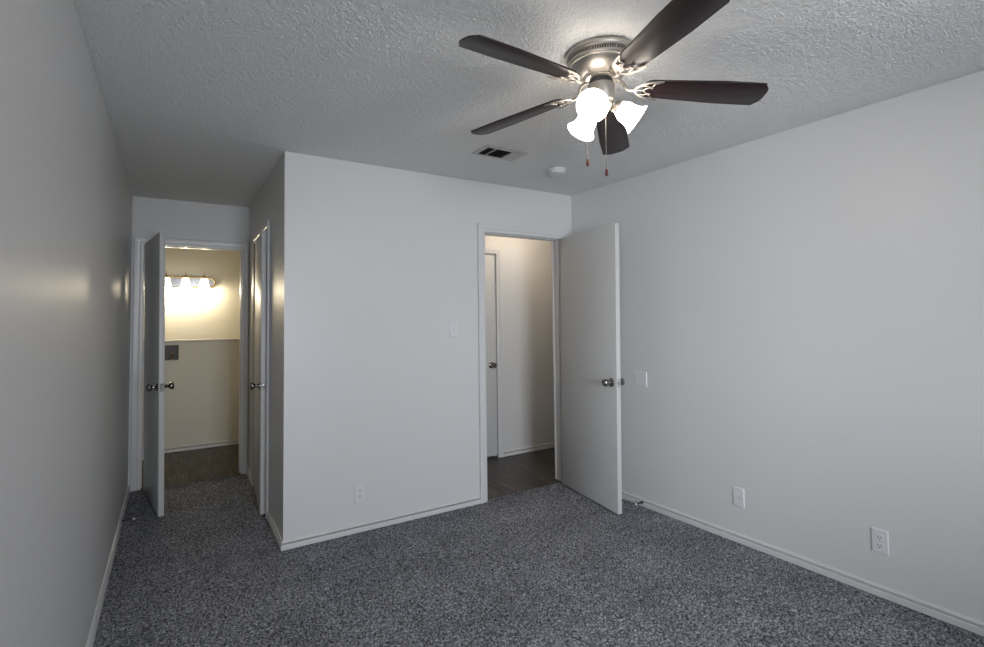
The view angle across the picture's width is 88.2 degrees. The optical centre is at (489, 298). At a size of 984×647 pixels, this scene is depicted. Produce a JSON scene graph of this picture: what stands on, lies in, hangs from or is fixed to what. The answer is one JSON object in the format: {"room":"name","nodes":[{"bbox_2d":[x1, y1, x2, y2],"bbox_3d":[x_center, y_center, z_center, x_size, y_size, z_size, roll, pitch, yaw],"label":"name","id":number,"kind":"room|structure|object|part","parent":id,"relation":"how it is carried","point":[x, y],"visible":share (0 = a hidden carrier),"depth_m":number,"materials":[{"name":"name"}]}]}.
{"room":"empty bedroom","nodes":[
{"label":"empty bedroom","id":0,"kind":"room"},
{"bbox_2d":[0,0,132,646],"bbox_3d":[-1.277,0.233,1.385,0.120,2.440,6.820,1,-3,-32],"label":"wall","id":1,"kind":"structure","parent":0,"point":[66,198],"depth_m":1.49,"materials":[{"name":"white paint"}]},
{"bbox_2d":[86,485,129,646],"bbox_3d":[-1.175,1.425,1.325,0.015,0.053,6.700,1,-3,-32],"label":"baseboard","id":2,"kind":"structure","parent":1,"relation":"attached to","point":[91,638],"depth_m":2.66,"materials":[{"name":"white paint"}]},
{"bbox_2d":[128,196,249,484],"bbox_3d":[-2.205,0.371,4.756,4.500,2.440,0.120,1,-3,-32],"label":"wall","id":3,"kind":"structure","parent":0,"point":[178,219],"depth_m":4.44,"materials":[{"name":"white paint"}]},
{"bbox_2d":[142,231,173,516],"bbox_3d":[-2.604,0.542,3.926,0.170,2.028,0.814,1,-3,-41],"label":"door","id":4,"kind":"structure","parent":3,"relation":"in","point":[153,359],"depth_m":3.75,"materials":[{"name":"paint"},{"name":"metal"}]},
{"bbox_3d":[-2.422,0.634,3.636,0.068,0.064,0.064,1,-3,-41],"label":"knob","id":5,"kind":"part","parent":4,"relation":"part of","materials":[{"name":"silver metal"}]},
{"bbox_3d":[-2.345,0.635,3.703,0.068,0.064,0.064,1,-3,-41],"label":"knob","id":6,"kind":"part","parent":4,"relation":"part of","materials":[{"name":"silver metal"}]},
{"bbox_2d":[130,236,248,491],"bbox_3d":[-2.624,0.535,4.485,0.877,2.101,0.158,1,-3,-32],"label":"door frame","id":7,"kind":"structure","parent":3,"relation":"attached to","point":[139,242],"depth_m":4.27,"materials":[{"name":"white paint"}]},
{"bbox_2d":[142,340,239,449],"bbox_3d":[-3.438,1.048,5.448,2.700,1.165,0.115,1,-3,-32],"label":"wall","id":8,"kind":"structure","parent":0,"point":[202,406],"depth_m":5.56,"materials":[{"name":"grey paint"}]},
{"bbox_2d":[165,344,179,361],"bbox_3d":[-3.468,0.576,5.433,0.257,0.188,0.093,1,-3,-32],"label":"washer outlet box","id":9,"kind":"object","parent":8,"relation":"attached to","point":[172,351],"visible":0.5,"depth_m":5.48,"materials":[{"name":"grey plastic"}]},
{"bbox_2d":[164,439,238,452],"bbox_3d":[-3.397,1.602,5.372,2.700,0.053,0.015,1,-3,-32],"label":"baseboard","id":10,"kind":"structure","parent":8,"relation":"attached to","point":[235,441],"depth_m":5.52,"materials":[{"name":"white paint"}]},
{"bbox_2d":[165,338,239,342],"bbox_3d":[-3.444,0.455,5.470,2.700,0.022,0.148,1,-3,-32],"label":"trim","id":11,"kind":"structure","parent":8,"relation":"on","point":[221,339],"depth_m":5.58,"materials":[{"name":"grey paint"}]},
{"bbox_2d":[165,247,239,339],"bbox_3d":[-3.862,0.441,6.134,2.940,2.440,0.120,1,-3,-32],"label":"wall","id":12,"kind":"structure","parent":0,"point":[190,313],"depth_m":6.29,"materials":[{"name":"grey paint"}]},
{"bbox_2d":[165,271,215,288],"bbox_3d":[-3.756,-0.230,6.074,0.847,0.194,0.145,1,-3,-32],"label":"vanity light","id":13,"kind":"object","parent":12,"relation":"attached to","point":[185,281],"visible":0.59,"depth_m":6.15,"materials":[{"name":"white glass"}]},
{"bbox_3d":[-3.833,-0.197,6.009,0.120,0.120,0.120,1,-3,-32],"label":"lamp shade","id":14,"kind":"part","parent":13,"relation":"part of","materials":[{"name":"white glass"}]},
{"bbox_3d":[-3.666,-0.194,6.114,0.120,0.120,0.120,1,-3,-32],"label":"lamp shade","id":15,"kind":"part","parent":13,"relation":"part of","materials":[{"name":"white glass"}]},
{"bbox_3d":[-3.789,-0.203,6.126,0.807,0.104,0.020,1,-3,-32],"label":"plate","id":16,"kind":"part","parent":13,"relation":"part of","materials":[{"name":"silver metal"}]},
{"bbox_3d":[-3.499,-0.192,6.219,0.120,0.120,0.120,1,-3,-32],"label":"lamp shade","id":17,"kind":"part","parent":13,"relation":"part of","materials":[{"name":"white glass"}]},
{"bbox_2d":[248,158,280,532],"bbox_3d":[-1.723,0.336,3.978,0.120,2.440,1.710,1,-3,-32],"label":"wall","id":18,"kind":"structure","parent":0,"point":[266,206],"depth_m":3.47,"materials":[{"name":"white paint"}]},
{"bbox_2d":[250,230,266,514],"bbox_3d":[-1.802,0.530,3.971,0.170,2.026,0.785,1,-2,-28],"label":"door","id":19,"kind":"structure","parent":18,"relation":"in","point":[260,264],"depth_m":3.67,"materials":[{"name":"grey paint"}]},
{"bbox_3d":[-1.694,0.627,3.661,0.068,0.064,0.064,1,-2,-28],"label":"knob","id":20,"kind":"part","parent":19,"relation":"part of","materials":[{"name":"silver metal"}]},
{"bbox_2d":[251,220,269,514],"bbox_3d":[-1.740,0.504,4.003,0.168,2.106,0.881,1,-3,-32],"label":"door frame","id":21,"kind":"structure","parent":18,"relation":"attached to","point":[266,226],"depth_m":3.63,"materials":[{"name":"white paint"}]},
{"bbox_2d":[246,468,282,549],"bbox_3d":[-1.732,1.526,3.840,0.015,0.053,1.845,1,-3,-32],"label":"baseboard","id":22,"kind":"structure","parent":18,"relation":"attached to","point":[269,518],"depth_m":3.33,"materials":[{"name":"white paint"}]},
{"bbox_2d":[280,151,571,542],"bbox_3d":[0.274,0.321,4.154,3.709,2.440,0.120,1,-3,-32],"label":"wall","id":23,"kind":"structure","parent":0,"point":[377,262],"depth_m":3.44,"materials":[{"name":"white paint"}]},
{"bbox_2d":[354,483,364,502],"bbox_3d":[-0.853,1.273,3.327,0.072,0.117,0.008,1,-3,-32],"label":"power outlet","id":24,"kind":"object","parent":23,"relation":"attached to","point":[359,489],"visible":1,"depth_m":3.32,"materials":[{"name":"white plastic"}]},
{"bbox_2d":[281,496,480,550],"bbox_3d":[-0.262,1.503,3.684,2.359,0.053,0.015,1,-3,-32],"label":"baseboard","id":25,"kind":"structure","parent":23,"relation":"attached to","point":[317,537],"depth_m":3.37,"materials":[{"name":"white paint"}]},
{"bbox_2d":[449,321,457,336],"bbox_3d":[-0.266,0.220,3.740,0.070,0.117,0.013,1,-3,-32],"label":"light switch","id":26,"kind":"object","parent":23,"relation":"attached to","point":[453,325],"visible":1,"depth_m":3.74,"materials":[{"name":"white plastic"}]},
{"bbox_2d":[477,223,567,503],"bbox_3d":[0.261,0.483,4.138,0.896,2.114,0.158,1,-3,-32],"label":"door frame","id":27,"kind":"structure","parent":23,"relation":"attached to","point":[555,237],"depth_m":4.08,"materials":[{"name":"white paint"}]},
{"bbox_2d":[561,223,624,513],"bbox_3d":[0.759,0.496,3.929,0.170,2.045,0.774,1,-3,-23],"label":"door","id":28,"kind":"structure","parent":23,"relation":"in","point":[591,380],"depth_m":3.85,"materials":[{"name":"paint"},{"name":"brushed nickel"}]},
{"bbox_3d":[0.838,0.597,3.615,0.068,0.064,0.064,1,-3,-23],"label":"knob","id":29,"kind":"part","parent":28,"relation":"part of","materials":[{"name":"silver metal"}]},
{"bbox_2d":[485,235,554,450],"bbox_3d":[0.315,0.364,5.317,2.400,2.440,0.120,1,-3,-32],"label":"wall","id":30,"kind":"structure","parent":0,"point":[527,310],"depth_m":5.29,"materials":[{"name":"white paint"}]},
{"bbox_2d":[485,254,496,456],"bbox_3d":[-0.265,0.549,4.911,0.780,2.012,0.170,1,-3,-32],"label":"door","id":31,"kind":"structure","parent":30,"relation":"in","point":[490,282],"depth_m":5.07,"materials":[{"name":"grey paint"}]},
{"bbox_3d":[0.033,0.660,5.033,0.064,0.064,0.068,1,-3,-32],"label":"knob","id":32,"kind":"part","parent":31,"relation":"part of","materials":[{"name":"silver metal"}]},
{"bbox_2d":[485,247,503,457],"bbox_3d":[-0.272,0.528,4.911,0.890,2.094,0.109,1,-3,-32],"label":"door frame","id":33,"kind":"structure","parent":30,"relation":"attached to","point":[488,250],"depth_m":5.09,"materials":[{"name":"white paint"}]},
{"bbox_2d":[504,442,554,456],"bbox_3d":[0.759,1.559,5.463,1.466,0.053,0.015,1,-3,-32],"label":"baseboard","id":34,"kind":"structure","parent":30,"relation":"attached to","point":[547,445],"depth_m":5.23,"materials":[{"name":"white paint"}]},
{"bbox_2d":[73,0,983,206],"bbox_3d":[-0.288,-0.980,3.203,6.100,0.100,9.150,1,-3,-32],"label":"ceiling","id":35,"kind":"structure","parent":0,"point":[203,99],"depth_m":2.22,"materials":[{"name":"white paint"}]},
{"bbox_2d":[471,145,528,160],"bbox_3d":[0.067,-0.926,3.245,0.316,0.012,0.192,1,-3,-32],"label":"ceiling vent","id":36,"kind":"object","parent":35,"relation":"in","point":[491,151],"visible":1,"depth_m":3.23,"materials":[{"name":"white metal"}]},
{"bbox_2d":[548,167,565,175],"bbox_3d":[0.477,-0.902,3.610,0.124,0.042,0.124,1,-3,-32],"label":"smoke detector","id":37,"kind":"object","parent":35,"relation":"attached to","point":[554,171],"visible":1,"depth_m":3.57,"materials":[{"name":"white plastic"}]},
{"bbox_2d":[459,0,768,175],"bbox_3d":[0.412,-0.727,1.995,1.202,0.512,1.243,1,-3,-32],"label":"ceiling fan","id":38,"kind":"object","parent":35,"relation":"hanging from","point":[602,65],"visible":1,"depth_m":1.95,"materials":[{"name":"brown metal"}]},
{"bbox_3d":[0.111,-0.852,1.798,0.480,0.006,0.137,0,9,-35],"label":"blade","id":39,"kind":"part","parent":38,"relation":"part of","materials":[{"name":"brown wood"}]},
{"bbox_3d":[0.123,-0.810,2.274,0.480,0.006,0.137,-7,6,37],"label":"blade","id":40,"kind":"part","parent":38,"relation":"part of","materials":[{"name":"brown wood"}]},
{"bbox_3d":[0.403,-0.723,2.133,0.122,0.125,0.128,1,-3,-32],"label":"lamp shade","id":41,"kind":"part","parent":38,"relation":"part of","materials":[{"name":"white glass"}]},
{"bbox_3d":[0.398,-0.732,1.910,0.129,0.125,0.120,1,-3,-32],"label":"lamp shade","id":42,"kind":"part","parent":38,"relation":"part of","materials":[{"name":"white glass"}]},
{"bbox_3d":[0.398,-0.746,1.935,0.053,0.066,0.075,-1,-2,6],"label":"bulb","id":43,"kind":"part","parent":38,"relation":"part of","materials":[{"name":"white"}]},
{"bbox_2d":[568,43,625,63],"bbox_3d":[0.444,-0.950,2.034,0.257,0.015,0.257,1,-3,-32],"label":"motor housing","id":44,"kind":"object","parent":38,"relation":"attached to","point":[573,56],"depth_m":1.92,"materials":[{"name":"silver metal"}]},
{"bbox_3d":[0.448,-0.645,1.964,0.006,0.294,0.017,-1,-2,0],"label":"pull chain","id":45,"kind":"part","parent":38,"relation":"part of","materials":[{"name":"silver metal"}]},
{"bbox_3d":[0.579,-0.794,2.410,0.137,0.006,0.480,-13,-12,17],"label":"blade","id":46,"kind":"part","parent":38,"relation":"part of","materials":[{"name":"brown wood"}]},
{"bbox_3d":[0.505,-0.768,2.032,0.061,0.053,0.065,1,-3,-32],"label":"lamp arm","id":47,"kind":"part","parent":38,"relation":"part of","materials":[{"name":"silver metal"}]},
{"bbox_3d":[0.571,-0.729,2.026,0.129,0.125,0.119,1,-3,-32],"label":"lamp shade","id":48,"kind":"part","parent":38,"relation":"part of","materials":[{"name":"white glass"}]},
{"bbox_3d":[0.562,-0.861,1.641,0.137,0.006,0.480,12,-5,-16],"label":"blade","id":49,"kind":"part","parent":38,"relation":"part of","materials":[{"name":"brown wood"}]},
{"bbox_3d":[0.851,-0.825,2.020,0.480,0.006,0.137,4,-14,1],"label":"blade","id":50,"kind":"part","parent":38,"relation":"part of","materials":[{"name":"brown wood"}]},
{"bbox_2d":[93,444,983,646],"bbox_3d":[-0.250,1.526,3.138,5.850,0.036,8.910,1,-3,-32],"label":"floor","id":51,"kind":"structure","parent":0,"point":[551,565],"depth_m":2.66,"materials":[{"name":"grey carpet"}]},
{"bbox_2d":[571,70,983,625],"bbox_3d":[2.101,0.233,2.359,0.120,2.440,4.870,1,-3,-33],"label":"wall","id":52,"kind":"structure","parent":0,"point":[802,307],"depth_m":2.73,"materials":[{"name":"white paint"}]},
{"bbox_2d":[635,371,646,386],"bbox_3d":[1.114,0.592,3.747,0.006,0.112,0.112,1,-3,-33],"label":"blank wall plate","id":53,"kind":"object","parent":52,"relation":"attached to","point":[640,376],"visible":1,"depth_m":3.74,"materials":[{"name":"white plastic"}]},
{"bbox_2d":[733,486,744,507],"bbox_3d":[1.521,1.214,3.105,0.014,0.117,0.072,1,-3,-33],"label":"cable wall plate","id":54,"kind":"object","parent":52,"relation":"attached to","point":[738,493],"visible":1,"depth_m":3.10,"materials":[{"name":"white plastic"}]},
{"bbox_2d":[622,491,983,635],"bbox_3d":[2.058,1.425,2.277,0.015,0.053,4.871,1,-3,-33],"label":"baseboard","id":55,"kind":"structure","parent":52,"relation":"attached to","point":[967,623],"depth_m":2.68,"materials":[{"name":"white paint"}]},
{"bbox_2d":[871,527,888,555],"bbox_3d":[1.921,1.194,2.498,0.008,0.117,0.072,1,-3,-33],"label":"power outlet","id":56,"kind":"object","parent":52,"relation":"attached to","point":[880,538],"visible":1,"depth_m":2.49,"materials":[{"name":"white plastic"}]},
{"bbox_2d":[875,534,883,540],"bbox_3d":[1.918,1.174,2.498,0.003,0.027,0.034,1,-3,-33],"label":"receptacle","id":57,"kind":"object","parent":56,"relation":"attached to","point":[878,537],"depth_m":2.50,"materials":[{"name":"white plastic"}]},
{"bbox_2d":[876,542,883,548],"bbox_3d":[1.919,1.214,2.496,0.003,0.027,0.034,1,-3,-33],"label":"receptacle","id":58,"kind":"object","parent":56,"relation":"attached to","point":[879,545],"depth_m":2.49,"materials":[{"name":"white plastic"}]}
]}

